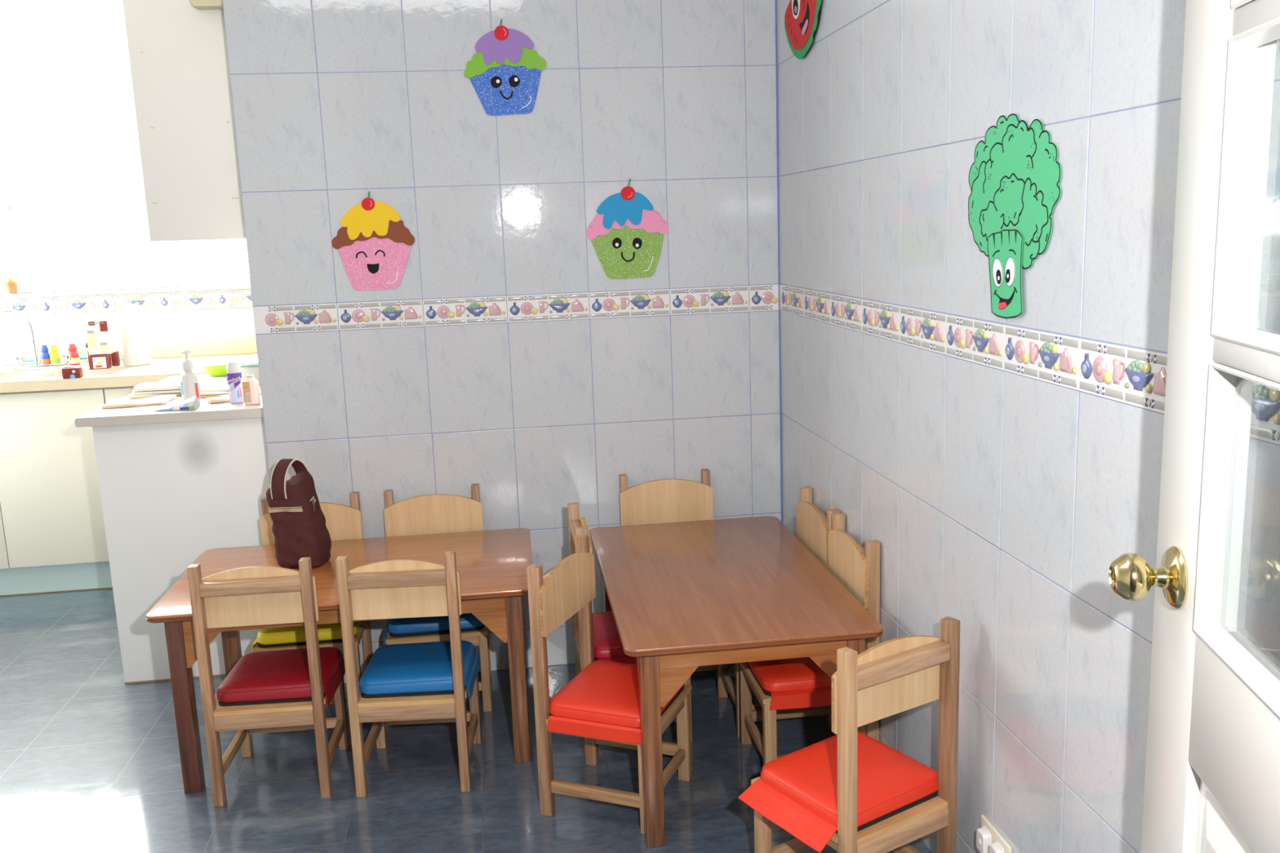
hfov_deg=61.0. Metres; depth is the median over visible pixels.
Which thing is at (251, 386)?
lotion bottle
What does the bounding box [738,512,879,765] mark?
chair
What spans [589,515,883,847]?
table
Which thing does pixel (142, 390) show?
paper
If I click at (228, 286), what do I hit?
trim
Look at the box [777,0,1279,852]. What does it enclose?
wall
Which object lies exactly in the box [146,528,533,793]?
table
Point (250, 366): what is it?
storage box
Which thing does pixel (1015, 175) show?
sticker
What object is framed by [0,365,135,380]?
sink
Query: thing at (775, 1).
trim
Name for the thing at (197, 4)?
junction box
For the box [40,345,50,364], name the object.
squeeze bottle
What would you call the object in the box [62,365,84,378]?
carton
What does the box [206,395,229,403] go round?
folded cloth
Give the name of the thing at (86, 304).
trim
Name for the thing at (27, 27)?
wall
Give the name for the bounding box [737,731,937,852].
seat cushion
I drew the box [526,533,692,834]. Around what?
chair
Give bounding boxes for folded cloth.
[102,395,176,408]
[199,381,243,398]
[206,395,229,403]
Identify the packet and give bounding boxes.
[154,395,199,411]
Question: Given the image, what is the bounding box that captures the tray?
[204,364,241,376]
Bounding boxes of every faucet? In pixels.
[0,309,71,370]
[94,309,120,364]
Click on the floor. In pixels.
(90, 759)
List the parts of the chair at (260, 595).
leg, leg, rail, backrest, seat rail, seat, leg, leg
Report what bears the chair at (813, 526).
on the floor
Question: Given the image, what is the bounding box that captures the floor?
[0,588,931,852]
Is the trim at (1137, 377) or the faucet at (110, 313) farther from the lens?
the faucet at (110, 313)
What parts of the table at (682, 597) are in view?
leg, leg, leg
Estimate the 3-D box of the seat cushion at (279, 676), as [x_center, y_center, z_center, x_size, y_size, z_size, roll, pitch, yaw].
[-0.927,0.653,2.827,0.277,0.074,0.261,-3,10,-3]
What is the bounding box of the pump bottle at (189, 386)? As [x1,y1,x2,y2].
[179,349,200,404]
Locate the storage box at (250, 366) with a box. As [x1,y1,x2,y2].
[240,357,260,384]
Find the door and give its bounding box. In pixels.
[1108,0,1279,852]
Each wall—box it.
[0,0,248,317]
[222,0,781,683]
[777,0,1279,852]
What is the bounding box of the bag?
[266,457,331,568]
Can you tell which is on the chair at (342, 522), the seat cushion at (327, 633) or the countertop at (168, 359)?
the seat cushion at (327, 633)
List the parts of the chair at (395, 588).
leg, leg, rail, backrest, seat rail, seat, leg, leg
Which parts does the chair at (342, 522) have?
leg, seat, backrest, seat rail, leg, leg, seat rail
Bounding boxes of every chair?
[186,556,349,807]
[253,491,373,723]
[335,551,481,797]
[383,483,492,711]
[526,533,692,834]
[567,502,692,742]
[619,468,731,679]
[716,486,839,737]
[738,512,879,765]
[751,616,960,852]
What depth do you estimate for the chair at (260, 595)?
2.67 m
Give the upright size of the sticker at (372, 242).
0.286 m
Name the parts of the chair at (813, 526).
leg, leg, leg, backrest, rail, leg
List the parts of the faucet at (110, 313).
rod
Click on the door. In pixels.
(1212, 779)
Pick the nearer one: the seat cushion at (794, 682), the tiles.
the seat cushion at (794, 682)
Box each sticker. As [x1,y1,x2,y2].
[331,191,414,290]
[463,19,546,115]
[585,178,668,279]
[784,0,822,59]
[968,113,1061,318]
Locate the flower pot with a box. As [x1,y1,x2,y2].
[3,276,18,293]
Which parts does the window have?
handle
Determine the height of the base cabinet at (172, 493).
0.844 m
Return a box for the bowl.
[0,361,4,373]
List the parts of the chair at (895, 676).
leg, seat rail, leg, seat, backrest, seat rail, rail, leg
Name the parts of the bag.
handle, zip pull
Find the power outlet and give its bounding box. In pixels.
[976,814,1012,852]
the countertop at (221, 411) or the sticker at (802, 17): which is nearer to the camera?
the sticker at (802, 17)
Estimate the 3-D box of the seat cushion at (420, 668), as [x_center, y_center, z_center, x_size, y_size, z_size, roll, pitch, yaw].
[-0.572,0.638,2.841,0.281,0.074,0.261,-2,10,-2]
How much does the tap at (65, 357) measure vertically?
0.045 m
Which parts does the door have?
knob, panel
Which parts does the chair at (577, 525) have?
leg, rail, seat, seat rail, leg, backrest, leg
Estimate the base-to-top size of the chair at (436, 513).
0.622 m
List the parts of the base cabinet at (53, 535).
door, door, rail, door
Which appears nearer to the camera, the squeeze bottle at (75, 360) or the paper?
the paper
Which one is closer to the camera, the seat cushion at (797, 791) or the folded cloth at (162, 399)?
the seat cushion at (797, 791)
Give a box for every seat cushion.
[216,646,345,706]
[252,621,360,652]
[359,640,479,700]
[383,613,484,644]
[546,660,684,744]
[592,611,636,664]
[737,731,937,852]
[745,657,831,710]
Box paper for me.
[127,381,181,399]
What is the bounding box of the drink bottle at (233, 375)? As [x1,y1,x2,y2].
[226,360,244,404]
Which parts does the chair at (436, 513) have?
leg, backrest, seat, seat rail, leg, leg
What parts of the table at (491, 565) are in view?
leg, leg, leg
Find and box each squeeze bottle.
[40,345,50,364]
[49,344,60,363]
[67,343,79,365]
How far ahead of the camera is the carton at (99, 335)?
4.51 m
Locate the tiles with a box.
[0,306,255,351]
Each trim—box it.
[0,284,250,298]
[0,288,253,317]
[253,284,778,333]
[774,0,782,523]
[779,284,1279,444]
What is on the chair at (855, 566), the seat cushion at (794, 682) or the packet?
the seat cushion at (794, 682)
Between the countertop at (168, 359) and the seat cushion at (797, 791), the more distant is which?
the countertop at (168, 359)
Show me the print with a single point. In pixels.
(180, 407)
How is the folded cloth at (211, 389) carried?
on the countertop at (221, 411)
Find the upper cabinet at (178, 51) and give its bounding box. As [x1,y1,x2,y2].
[122,0,245,241]
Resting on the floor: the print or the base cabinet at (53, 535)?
the base cabinet at (53, 535)
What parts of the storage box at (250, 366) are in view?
lid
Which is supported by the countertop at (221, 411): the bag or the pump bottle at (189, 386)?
the pump bottle at (189, 386)
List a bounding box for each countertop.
[0,338,257,392]
[74,373,263,427]
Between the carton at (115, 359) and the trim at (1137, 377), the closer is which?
the trim at (1137, 377)
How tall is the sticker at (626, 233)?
0.298 m
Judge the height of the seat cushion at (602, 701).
0.074 m
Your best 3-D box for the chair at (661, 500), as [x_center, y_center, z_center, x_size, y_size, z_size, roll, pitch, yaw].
[0.106,0.473,3.351,0.294,0.622,0.294,-3,10,-7]
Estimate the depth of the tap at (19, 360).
4.58 m
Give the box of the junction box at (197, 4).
[190,0,223,9]
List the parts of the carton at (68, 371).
lid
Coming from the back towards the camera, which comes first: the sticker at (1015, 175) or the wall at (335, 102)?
the wall at (335, 102)
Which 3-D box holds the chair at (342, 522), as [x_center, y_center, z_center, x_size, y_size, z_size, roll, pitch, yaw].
[-0.968,0.536,3.212,0.294,0.622,0.294,-3,10,-7]
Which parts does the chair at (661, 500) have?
leg, backrest, leg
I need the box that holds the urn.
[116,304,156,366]
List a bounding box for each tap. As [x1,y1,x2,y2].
[13,354,25,365]
[59,352,71,363]
[148,352,156,355]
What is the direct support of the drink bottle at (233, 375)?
on the countertop at (221, 411)
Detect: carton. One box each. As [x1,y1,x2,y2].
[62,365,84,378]
[84,319,113,355]
[88,354,111,369]
[111,351,120,366]
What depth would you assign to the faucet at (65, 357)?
4.58 m
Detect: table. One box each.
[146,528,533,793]
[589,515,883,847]
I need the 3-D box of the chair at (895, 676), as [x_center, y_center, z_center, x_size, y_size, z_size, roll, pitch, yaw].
[0.428,0.675,2.192,0.294,0.622,0.294,-8,12,-30]
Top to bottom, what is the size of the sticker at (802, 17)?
0.250 m
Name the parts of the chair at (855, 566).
leg, seat rail, seat, leg, leg, backrest, rail, leg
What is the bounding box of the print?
[179,406,189,409]
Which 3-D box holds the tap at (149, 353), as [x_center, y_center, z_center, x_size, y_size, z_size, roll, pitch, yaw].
[-2.077,-0.307,4.629,0.031,0.014,0.014,-2,10,2]
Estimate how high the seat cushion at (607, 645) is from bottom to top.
0.074 m
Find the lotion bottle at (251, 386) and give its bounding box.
[242,374,261,404]
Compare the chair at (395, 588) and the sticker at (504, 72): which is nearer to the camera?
the chair at (395, 588)
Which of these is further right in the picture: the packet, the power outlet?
the power outlet
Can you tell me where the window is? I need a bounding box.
[0,53,250,293]
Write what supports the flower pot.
on the trim at (228, 286)
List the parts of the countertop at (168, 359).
brush handle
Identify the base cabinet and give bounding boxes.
[0,386,134,596]
[92,417,270,684]
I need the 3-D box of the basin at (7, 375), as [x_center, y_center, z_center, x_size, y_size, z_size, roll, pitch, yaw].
[-2.677,-0.125,4.399,0.382,0.152,0.327,-3,10,-7]
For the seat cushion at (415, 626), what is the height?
0.074 m
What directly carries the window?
in the wall at (27, 27)
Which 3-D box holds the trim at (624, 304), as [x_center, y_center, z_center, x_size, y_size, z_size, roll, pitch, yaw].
[-0.349,-0.358,3.301,1.588,0.080,0.009,-3,10,-7]
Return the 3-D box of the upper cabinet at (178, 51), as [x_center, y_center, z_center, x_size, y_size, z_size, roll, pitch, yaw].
[-1.399,-1.103,3.716,0.323,0.908,1.052,-3,10,-7]
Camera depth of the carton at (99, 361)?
4.52 m
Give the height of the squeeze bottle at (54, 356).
0.092 m
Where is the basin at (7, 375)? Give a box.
[0,370,37,380]
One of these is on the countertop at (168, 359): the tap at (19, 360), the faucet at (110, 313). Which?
the faucet at (110, 313)
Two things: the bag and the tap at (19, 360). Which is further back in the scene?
the tap at (19, 360)
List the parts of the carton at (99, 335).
panel, panel, panel, panel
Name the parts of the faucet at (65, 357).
spout, plate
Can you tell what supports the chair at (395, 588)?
on the floor
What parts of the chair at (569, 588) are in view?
leg, rail, backrest, leg, seat rail, seat, leg, seat rail, leg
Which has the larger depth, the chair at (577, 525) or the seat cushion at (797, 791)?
the chair at (577, 525)

